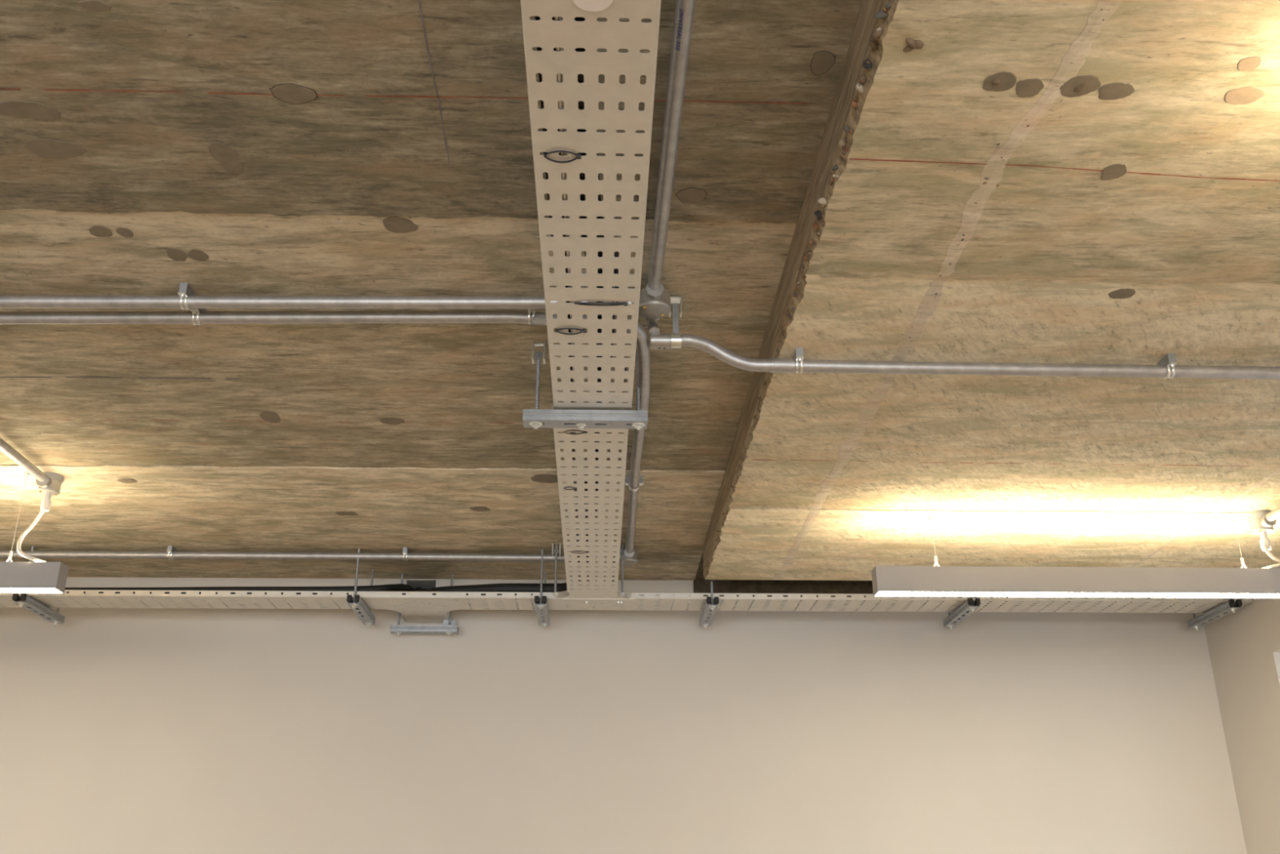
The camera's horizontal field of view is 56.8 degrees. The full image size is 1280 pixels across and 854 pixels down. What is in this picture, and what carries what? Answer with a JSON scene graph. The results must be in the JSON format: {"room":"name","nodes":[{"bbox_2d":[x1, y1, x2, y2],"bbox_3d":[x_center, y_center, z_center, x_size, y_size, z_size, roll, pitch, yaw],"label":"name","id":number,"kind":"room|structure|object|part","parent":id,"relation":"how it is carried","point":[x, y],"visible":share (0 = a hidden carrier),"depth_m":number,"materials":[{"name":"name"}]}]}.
{"room":"office","nodes":[
{"label":"office","id":0,"kind":"room"},
{"bbox_2d":[0,0,862,580],"bbox_3d":[-0.494,-1.117,0.400,5.818,0.205,8.720,1,-22,-2],"label":"ceiling","id":1,"kind":"structure","parent":0,"point":[148,147],"depth_m":2.13,"materials":[{"name":"wood"}]},
{"bbox_2d":[0,437,47,481],"bbox_3d":[-1.522,-0.259,2.143,0.023,0.023,2.067,1,-22,-2],"label":"conduit","id":2,"kind":"object","parent":1,"relation":"attached to","point":[5,447],"visible":1,"depth_m":2.96,"materials":[{"name":"metal"}]},
{"bbox_2d":[0,471,68,593],"bbox_3d":[-2.012,0.259,3.036,1.090,0.322,0.092,1,-22,-2],"label":"lamp","id":3,"kind":"object","parent":1,"relation":"hanging from","point":[15,576],"depth_m":2.99,"materials":[{"name":"white metal"}]},
{"bbox_2d":[0,587,61,592],"bbox_3d":[-2.012,0.406,2.978,1.084,0.006,0.047,1,-22,-2],"label":"diffuser","id":4,"kind":"object","parent":3,"relation":"attached to","point":[2,589],"depth_m":2.99,"materials":[{"name":"white plastic"}]},
{"bbox_3d":[-1.559,0.274,3.047,0.076,0.164,0.056,-16,-27,33],"label":"lamp flex","id":5,"kind":"part","parent":3,"relation":"part of","materials":[{"name":"white plastic"}]},
{"bbox_2d":[12,546,65,625],"bbox_3d":[-1.916,0.510,3.806,0.038,0.199,0.297,1,-22,-2],"label":"bracket","id":6,"kind":"object","parent":1,"relation":"hanging from","point":[24,601],"visible":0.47,"depth_m":3.74,"materials":[{"name":"metal"}]},
{"bbox_3d":[-1.912,0.460,3.696,0.008,0.190,0.008,1,-22,-2],"label":"threaded rod","id":7,"kind":"part","parent":6,"relation":"part of","materials":[{"name":"metal"}]},
{"bbox_2d":[0,589,377,608],"bbox_3d":[-2.042,0.544,3.752,2.382,0.020,0.155,1,-22,-2],"label":"cable tray","id":8,"kind":"object","parent":6,"relation":"on","point":[110,600],"visible":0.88,"depth_m":3.73,"materials":[{"name":"metal"}]},
{"bbox_2d":[0,583,414,594],"bbox_3d":[-1.953,0.549,3.923,2.372,0.127,0.442,1,-22,-2],"label":"insulated pipe","id":9,"kind":"object","parent":8,"relation":"on","point":[392,587],"visible":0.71,"depth_m":3.73,"materials":[{"name":"black rubber"}]},
{"bbox_2d":[35,471,64,511],"bbox_3d":[-1.559,0.169,3.114,0.062,0.100,0.076,1,-22,-2],"label":"box","id":10,"kind":"object","parent":1,"relation":"attached to","point":[51,486],"visible":0.93,"depth_m":3.11,"materials":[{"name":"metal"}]},
{"bbox_3d":[-1.558,0.142,3.096,0.034,0.034,0.022,1,-22,-2],"label":"spout","id":11,"kind":"part","parent":10,"relation":"part of","materials":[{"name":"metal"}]},
{"bbox_3d":[-1.560,0.172,3.121,0.055,0.004,0.055,18,-29,-38],"label":"lid","id":12,"kind":"part","parent":10,"relation":"part of","materials":[{"name":"metal"}]},
{"bbox_3d":[-1.560,0.135,3.136,0.062,0.020,0.062,1,-22,-2],"label":"mounting plate","id":13,"kind":"part","parent":10,"relation":"part of","materials":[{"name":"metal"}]},
{"bbox_2d":[166,545,177,559],"bbox_3d":[-1.481,0.398,3.743,0.015,0.043,0.051,1,-22,-2],"label":"saddle","id":14,"kind":"object","parent":1,"relation":"attached to","point":[171,548],"visible":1,"depth_m":3.73,"materials":[{"name":"metal"}]},
{"bbox_2d":[177,283,195,310],"bbox_3d":[-0.847,-0.239,2.209,0.015,0.043,0.051,1,-22,-2],"label":"saddle","id":15,"kind":"object","parent":1,"relation":"attached to","point":[184,291],"visible":0.89,"depth_m":2.19,"materials":[{"name":"metal"}]},
{"bbox_2d":[190,308,206,325],"bbox_3d":[-0.846,-0.215,2.267,0.015,0.043,0.051,1,-22,-2],"label":"saddle","id":16,"kind":"object","parent":1,"relation":"attached to","point":[197,311],"visible":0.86,"depth_m":2.25,"materials":[{"name":"metal"}]},
{"bbox_2d":[0,550,606,561],"bbox_3d":[-1.696,0.397,3.716,3.268,0.028,0.070,1,-22,-2],"label":"conduit","id":17,"kind":"object","parent":1,"relation":"attached to","point":[3,553],"visible":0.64,"depth_m":3.74,"materials":[{"name":"metal"}]},
{"bbox_2d":[0,295,615,309],"bbox_3d":[-1.646,-0.239,2.179,3.253,0.028,0.051,0,-22,-1],"label":"conduit","id":18,"kind":"object","parent":1,"relation":"attached to","point":[6,301],"visible":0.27,"depth_m":2.20,"materials":[{"name":"metal"}]},
{"bbox_2d":[0,310,650,553],"bbox_3d":[-1.645,0.083,2.877,3.309,0.089,1.668,1,-22,-2],"label":"conduit","id":19,"kind":"object","parent":1,"relation":"attached to","point":[506,316],"visible":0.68,"depth_m":2.25,"materials":[{"name":"metal"}]},
{"bbox_2d":[346,547,375,626],"bbox_3d":[-0.897,0.520,3.840,0.038,0.199,0.297,1,-22,-2],"label":"bracket","id":20,"kind":"object","parent":1,"relation":"hanging from","point":[360,609],"visible":0.87,"depth_m":3.76,"materials":[{"name":"metal"}]},
{"bbox_3d":[-0.892,0.470,3.730,0.008,0.190,0.008,1,-22,-2],"label":"threaded rod","id":21,"kind":"part","parent":20,"relation":"part of","materials":[{"name":"metal"}]},
{"bbox_3d":[-0.901,0.565,3.961,0.008,0.190,0.008,1,-22,-2],"label":"threaded rod","id":22,"kind":"part","parent":20,"relation":"part of","materials":[{"name":"metal"}]},
{"bbox_2d":[402,546,408,560],"bbox_3d":[-0.746,0.406,3.768,0.015,0.043,0.051,1,-22,-2],"label":"saddle","id":23,"kind":"object","parent":1,"relation":"attached to","point":[405,550],"visible":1,"depth_m":3.75,"materials":[{"name":"metal"}]},
{"bbox_2d":[389,573,458,636],"bbox_3d":[-0.724,0.599,4.008,0.224,0.218,0.038,1,-22,-2],"label":"support","id":24,"kind":"object","parent":1,"relation":"hanging from","point":[449,627],"visible":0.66,"depth_m":3.96,"materials":[{"name":"metal"}]},
{"bbox_3d":[-0.811,0.595,4.006,0.008,0.210,0.008,1,-22,-2],"label":"threaded rod","id":25,"kind":"part","parent":24,"relation":"part of","materials":[{"name":"metal"}]},
{"bbox_2d":[369,591,464,622],"bbox_3d":[-0.714,0.592,3.883,0.282,0.020,0.342,1,-22,-2],"label":"junction","id":26,"kind":"object","parent":24,"relation":"on","point":[428,606],"visible":0.98,"depth_m":3.79,"materials":[{"name":"metal"}]},
{"bbox_2d":[459,591,551,609],"bbox_3d":[-0.429,0.559,3.806,0.280,0.020,0.155,1,-22,-2],"label":"cable tray","id":27,"kind":"object","parent":26,"relation":"attached to","point":[524,599],"visible":0.98,"depth_m":3.76,"materials":[{"name":"metal"}]},
{"bbox_3d":[-0.644,0.664,4.000,0.040,0.025,0.004,1,-22,-2],"label":"spacer plate","id":28,"kind":"part","parent":24,"relation":"part of","materials":[{"name":"metal"}]},
{"bbox_3d":[-0.642,0.596,4.012,0.008,0.210,0.008,1,-22,-2],"label":"threaded rod","id":29,"kind":"part","parent":24,"relation":"part of","materials":[{"name":"metal"}]},
{"bbox_2d":[527,309,536,324],"bbox_3d":[-0.207,-0.217,2.269,0.015,0.043,0.051,1,-22,-2],"label":"saddle","id":30,"kind":"object","parent":1,"relation":"attached to","point":[530,311],"visible":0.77,"depth_m":2.25,"materials":[{"name":"metal"}]},
{"bbox_2d":[534,549,550,627],"bbox_3d":[-0.316,0.526,3.860,0.038,0.199,0.297,1,-22,-2],"label":"bracket","id":31,"kind":"object","parent":1,"relation":"hanging from","point":[539,606],"visible":0.93,"depth_m":3.77,"materials":[{"name":"metal"}]},
{"bbox_3d":[-0.312,0.475,3.749,0.008,0.190,0.008,1,-22,-2],"label":"threaded rod","id":32,"kind":"part","parent":31,"relation":"part of","materials":[{"name":"metal"}]},
{"bbox_3d":[-0.320,0.571,3.980,0.008,0.190,0.008,1,-22,-2],"label":"threaded rod","id":33,"kind":"part","parent":31,"relation":"part of","materials":[{"name":"metal"}]},
{"bbox_2d":[551,543,560,596],"bbox_3d":[-0.263,0.447,3.704,0.026,0.172,0.024,1,-22,-2],"label":"rod","id":34,"kind":"object","parent":1,"relation":"hanging from","point":[555,593],"visible":1,"depth_m":3.71,"materials":[{"name":"metal"}]},
{"bbox_3d":[-0.263,0.443,3.705,0.008,0.164,0.008,1,-22,-2],"label":"threaded rod","id":35,"kind":"part","parent":34,"relation":"part of","materials":[{"name":"metal"}]},
{"bbox_2d":[522,341,648,430],"bbox_3d":[-0.109,-0.085,2.389,0.246,0.196,0.053,1,-22,-2],"label":"hanger","id":36,"kind":"object","parent":1,"relation":"hanging from","point":[536,418],"visible":0.91,"depth_m":2.34,"materials":[{"name":"metal"}]},
{"bbox_3d":[-0.207,-0.070,2.395,0.008,0.158,0.008,1,-22,-2],"label":"threaded rod","id":37,"kind":"part","parent":36,"relation":"part of","materials":[{"name":"metal"}]},
{"bbox_2d":[520,0,661,409],"bbox_3d":[-0.067,-0.335,1.649,0.155,0.020,1.551,1,-22,-2],"label":"cable tray","id":38,"kind":"object","parent":36,"relation":"on","point":[612,35],"visible":1,"depth_m":1.61,"materials":[{"name":"metal"}]},
{"bbox_2d":[413,17,614,595],"bbox_3d":[-0.187,0.021,2.648,0.523,0.120,3.496,4,-23,-11],"label":"cable","id":39,"kind":"object","parent":38,"relation":"on","point":[501,587],"visible":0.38,"depth_m":3.75,"materials":[{"name":"black rubber"}]},
{"bbox_2d":[534,16,580,576],"bbox_3d":[-0.139,-0.089,2.279,0.032,0.025,2.750,1,-22,-2],"label":"cable","id":40,"kind":"object","parent":38,"relation":"on","point":[536,18],"visible":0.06,"depth_m":1.68,"materials":[{"name":"black rubber"}]},
{"bbox_2d":[543,150,581,163],"bbox_3d":[-0.103,-0.363,1.566,0.051,0.016,0.025,1,-22,-2],"label":"cable tie","id":41,"kind":"object","parent":38,"relation":"attached to","point":[578,156],"visible":0.97,"depth_m":1.56,"materials":[{"name":"black plastic"}]},
{"bbox_2d":[554,16,576,523],"bbox_3d":[-0.132,-0.063,2.295,0.016,0.006,2.800,1,-22,-2],"label":"cable","id":42,"kind":"object","parent":38,"relation":"on","point":[556,19],"visible":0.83,"depth_m":1.62,"materials":[{"name":"black"}]},
{"bbox_2d":[555,327,584,334],"bbox_3d":[-0.120,-0.170,2.031,0.051,0.016,0.022,1,-22,-2],"label":"cable tie","id":43,"kind":"object","parent":38,"relation":"attached to","point":[582,331],"visible":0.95,"depth_m":2.03,"materials":[{"name":"black plastic"}]},
{"bbox_2d":[573,0,613,11],"bbox_3d":[-0.051,-0.469,1.292,0.045,0.001,0.045,1,-22,-2],"label":"round sticker","id":44,"kind":"object","parent":38,"relation":"attached to","point":[586,5],"visible":1,"depth_m":1.30,"materials":[{"name":"white paper"}]},
{"bbox_2d":[573,302,627,306],"bbox_3d":[-0.065,-0.207,1.942,0.090,0.016,0.008,1,-22,-2],"label":"cable tie","id":45,"kind":"object","parent":38,"relation":"attached to","point":[608,304],"visible":0.96,"depth_m":1.94,"materials":[{"name":"black plastic"}]},
{"bbox_2d":[552,403,628,592],"bbox_3d":[-0.123,0.232,3.013,0.155,0.020,1.420,1,-22,-2],"label":"cable tray","id":46,"kind":"object","parent":36,"relation":"on","point":[591,503],"visible":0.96,"depth_m":2.87,"materials":[{"name":"metal"}]},
{"bbox_2d":[562,481,577,489],"bbox_3d":[-0.164,0.137,2.773,0.033,0.016,0.018,1,-22,-2],"label":"cable tie","id":47,"kind":"object","parent":46,"relation":"attached to","point":[562,482],"visible":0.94,"depth_m":2.77,"materials":[{"name":"black plastic"}]},
{"bbox_2d":[563,430,586,434],"bbox_3d":[-0.135,0.004,2.453,0.051,0.016,0.020,1,-22,-2],"label":"cable tie","id":48,"kind":"object","parent":46,"relation":"attached to","point":[583,432],"visible":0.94,"depth_m":2.45,"materials":[{"name":"black plastic"}]},
{"bbox_2d":[570,551,588,553],"bbox_3d":[-0.167,0.338,3.259,0.051,0.016,0.022,1,-22,-2],"label":"cable tie","id":49,"kind":"object","parent":46,"relation":"attached to","point":[571,551],"visible":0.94,"depth_m":3.25,"materials":[{"name":"black plastic"}]},
{"bbox_2d":[549,585,635,610],"bbox_3d":[-0.153,0.548,3.777,0.270,0.024,0.236,1,-22,-2],"label":"junction","id":50,"kind":"object","parent":46,"relation":"attached to","point":[564,600],"visible":0.88,"depth_m":3.77,"materials":[{"name":"metal"}]},
{"bbox_2d":[608,251,626,581],"bbox_3d":[-0.057,0.103,2.733,0.032,0.032,1.971,0,-22,-1],"label":"cable","id":51,"kind":"object","parent":46,"relation":"in","point":[616,253],"visible":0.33,"depth_m":1.92,"materials":[{"name":"black"}]},
{"bbox_3d":[-0.004,-0.068,2.402,0.008,0.158,0.008,1,-22,-2],"label":"threaded rod","id":52,"kind":"part","parent":36,"relation":"part of","materials":[{"name":"metal"}]},
{"bbox_2d":[618,543,626,596],"bbox_3d":[-0.055,0.449,3.711,0.026,0.172,0.024,1,-22,-2],"label":"rod","id":53,"kind":"object","parent":1,"relation":"hanging from","point":[622,593],"visible":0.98,"depth_m":3.70,"materials":[{"name":"metal"}]},
{"bbox_3d":[-0.055,0.445,3.712,0.008,0.164,0.008,1,-22,-2],"label":"threaded rod","id":54,"kind":"part","parent":53,"relation":"part of","materials":[{"name":"metal"}]},
{"bbox_2d":[614,548,638,564],"bbox_3d":[-0.044,0.410,3.739,0.079,0.040,0.079,1,-22,-2],"label":"box","id":55,"kind":"object","parent":1,"relation":"attached to","point":[632,558],"visible":0.71,"depth_m":3.72,"materials":[{"name":"metal"}]},
{"bbox_3d":[-0.035,0.428,3.741,0.061,0.004,0.061,-11,-25,24],"label":"lid","id":56,"kind":"part","parent":55,"relation":"part of","materials":[{"name":"metal"}]},
{"bbox_3d":[-0.034,0.396,3.715,0.034,0.034,0.022,1,-22,-2],"label":"spout","id":57,"kind":"part","parent":55,"relation":"part of","materials":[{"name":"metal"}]},
{"bbox_2d":[624,475,644,491],"bbox_3d":[-0.016,0.149,3.153,0.051,0.045,0.015,1,-22,-2],"label":"saddle","id":58,"kind":"object","parent":1,"relation":"attached to","point":[627,477],"visible":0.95,"depth_m":3.15,"materials":[{"name":"metal"}]},
{"bbox_2d":[627,283,671,321],"bbox_3d":[0.017,-0.230,2.194,0.082,0.040,0.099,1,-22,-2],"label":"box","id":59,"kind":"object","parent":1,"relation":"attached to","point":[654,305],"visible":0.74,"depth_m":2.17,"materials":[{"name":"metal"}]},
{"bbox_3d":[0.024,-0.218,2.230,0.034,0.034,0.023,1,-22,-2],"label":"spout","id":60,"kind":"part","parent":59,"relation":"part of","materials":[{"name":"metal"}]},
{"bbox_2d":[646,320,659,336],"bbox_3d":[0.025,-0.194,2.240,0.023,0.054,0.056,1,-22,-2],"label":"conduit","id":61,"kind":"object","parent":59,"relation":"attached to","point":[652,326],"visible":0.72,"depth_m":2.23,"materials":[{"name":"metal"}]},
{"bbox_3d":[0.026,-0.247,2.160,0.034,0.034,0.023,1,-22,-2],"label":"spout","id":62,"kind":"part","parent":59,"relation":"part of","materials":[{"name":"metal"}]},
{"bbox_3d":[0.025,-0.215,2.188,0.065,0.004,0.065,-6,-23,14],"label":"lid","id":63,"kind":"part","parent":59,"relation":"part of","materials":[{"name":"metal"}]},
{"bbox_2d":[647,0,695,290],"bbox_3d":[0.061,-0.566,1.410,0.024,0.025,1.655,1,-22,-2],"label":"conduit","id":64,"kind":"object","parent":1,"relation":"attached to","point":[684,9],"visible":1,"depth_m":1.72,"materials":[{"name":"metal"}]},
{"bbox_2d":[669,295,681,348],"bbox_3d":[0.068,-0.197,2.240,0.023,0.104,0.028,1,-22,-2],"label":"clip","id":65,"kind":"object","parent":1,"relation":"attached to","point":[676,341],"visible":0.87,"depth_m":2.24,"materials":[{"name":"metal"}]},
{"bbox_2d":[0,577,1247,853],"bbox_3d":[-0.534,1.797,3.698,6.018,2.710,0.200,1,-22,-2],"label":"wall","id":66,"kind":"structure","parent":0,"point":[123,731],"depth_m":3.93,"materials":[{"name":"paint"}]},
{"bbox_2d":[942,596,980,629],"bbox_3d":[1.052,0.588,3.886,0.038,0.094,0.297,1,-22,-2],"label":"bracket","id":67,"kind":"object","parent":66,"relation":"attached to","point":[966,608],"visible":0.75,"depth_m":3.84,"materials":[{"name":"metal"}]},
{"bbox_2d":[693,0,1279,606],"bbox_3d":[1.359,-0.980,0.361,2.116,0.127,8.236,1,-22,-2],"label":"ceiling","id":68,"kind":"structure","parent":0,"point":[1018,181],"depth_m":2.07,"materials":[{"name":"wood"}]},
{"bbox_2d":[699,581,719,628],"bbox_3d":[0.224,0.580,3.858,0.038,0.094,0.297,1,-22,-2],"label":"bracket","id":69,"kind":"object","parent":68,"relation":"attached to","point":[704,621],"visible":0.98,"depth_m":3.79,"materials":[{"name":"metal"}]},
{"bbox_3d":[0.228,0.529,3.748,0.008,0.084,0.008,1,-22,-2],"label":"threaded rod","id":70,"kind":"part","parent":69,"relation":"part of","materials":[{"name":"metal"}]},
{"bbox_2d":[633,592,1253,613],"bbox_3d":[0.975,0.573,3.854,1.991,0.020,0.155,1,-22,-2],"label":"cable tray","id":71,"kind":"object","parent":69,"relation":"on","point":[1156,605],"visible":0.95,"depth_m":3.82,"materials":[{"name":"metal"}]},
{"bbox_2d":[792,347,804,373],"bbox_3d":[0.298,-0.121,2.232,0.015,0.042,0.051,1,-22,-2],"label":"saddle","id":72,"kind":"object","parent":68,"relation":"attached to","point":[797,356],"visible":0.94,"depth_m":2.22,"materials":[{"name":"metal"}]},
{"bbox_2d":[670,333,1279,379],"bbox_3d":[0.655,-0.131,2.253,1.268,0.067,0.040,1,-23,-3],"label":"conduit","id":73,"kind":"object","parent":68,"relation":"attached to","point":[705,344],"visible":0.98,"depth_m":2.24,"materials":[{"name":"metal"}]},
{"bbox_2d":[649,333,670,349],"bbox_3d":[0.038,-0.161,2.226,0.037,0.030,0.029,1,-22,-2],"label":"coupler","id":74,"kind":"object","parent":73,"relation":"attached to","point":[657,340],"visible":1,"depth_m":2.21,"materials":[{"name":"metal"}]},
{"bbox_2d":[769,357,793,373],"bbox_3d":[0.266,-0.116,2.229,0.042,0.029,0.029,1,-22,-2],"label":"coupler","id":75,"kind":"object","parent":73,"relation":"attached to","point":[778,365],"visible":0.9,"depth_m":2.22,"materials":[{"name":"metal"}]},
{"bbox_2d":[871,515,1279,598],"bbox_3d":[1.186,0.339,3.126,1.154,0.214,0.050,1,-22,-2],"label":"lamp","id":76,"kind":"object","parent":68,"relation":"hanging from","point":[938,580],"visible":1,"depth_m":3.08,"materials":[{"name":"white metal"}]},
{"bbox_2d":[875,591,1279,597],"bbox_3d":[1.186,0.435,3.087,1.148,0.006,0.047,1,-22,-2],"label":"diffuser","id":77,"kind":"object","parent":76,"relation":"attached to","point":[1064,594],"depth_m":3.08,"materials":[{"name":"white plastic"}]},
{"bbox_2d":[1157,353,1177,378],"bbox_3d":[1.008,-0.112,2.261,0.015,0.042,0.051,1,-22,-2],"label":"saddle","id":78,"kind":"object","parent":68,"relation":"attached to","point":[1169,359],"visible":0.8,"depth_m":2.25,"materials":[{"name":"metal"}]},
{"bbox_2d":[1186,598,1242,630],"bbox_3d":[1.894,0.596,3.914,0.038,0.094,0.297,1,-22,-2],"label":"bracket","id":79,"kind":"object","parent":68,"relation":"attached to","point":[1229,606],"visible":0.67,"depth_m":3.88,"materials":[{"name":"metal"}]},
{"bbox_2d":[1246,510,1276,551],"bbox_3d":[1.647,0.274,3.124,0.062,0.100,0.076,1,-22,-2],"label":"box","id":80,"kind":"object","parent":68,"relation":"attached to","point":[1260,525],"visible":0.95,"depth_m":3.12,"materials":[{"name":"metal"}]},
{"bbox_3d":[1.647,0.240,3.146,0.062,0.020,0.062,1,-22,-2],"label":"mounting plate","id":81,"kind":"part","parent":80,"relation":"part of","materials":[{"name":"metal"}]},
{"bbox_3d":[1.647,0.276,3.131,0.055,0.004,0.055,-16,-27,34],"label":"lid","id":82,"kind":"part","parent":80,"relation":"part of","materials":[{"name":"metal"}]},
{"bbox_3d":[1.648,0.247,3.106,0.034,0.034,0.022,1,-22,-2],"label":"spout","id":83,"kind":"part","parent":80,"relation":"part of","materials":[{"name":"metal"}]},
{"bbox_2d":[1261,544,1279,568],"bbox_3d":[1.654,0.333,3.082,0.035,0.066,0.118,8,-24,-18],"label":"cable","id":84,"kind":"object","parent":80,"relation":"attached to","point":[1264,547],"visible":1,"depth_m":3.08,"materials":[{"name":"white plastic"}]},
{"bbox_2d":[1265,506,1279,521],"bbox_3d":[1.671,-0.008,2.506,0.023,0.023,1.304,1,-22,-2],"label":"conduit","id":85,"kind":"object","parent":68,"relation":"attached to","point":[1274,514],"visible":1,"depth_m":3.07,"materials":[{"name":"metal"}]},
{"bbox_2d":[1200,597,1279,853],"bbox_3d":[2.271,0.224,-0.104,0.300,2.690,8.220,1,-22,-2],"label":"wall","id":86,"kind":"structure","parent":0,"point":[1244,644],"depth_m":3.82,"materials":[{"name":"paint"}]}
]}

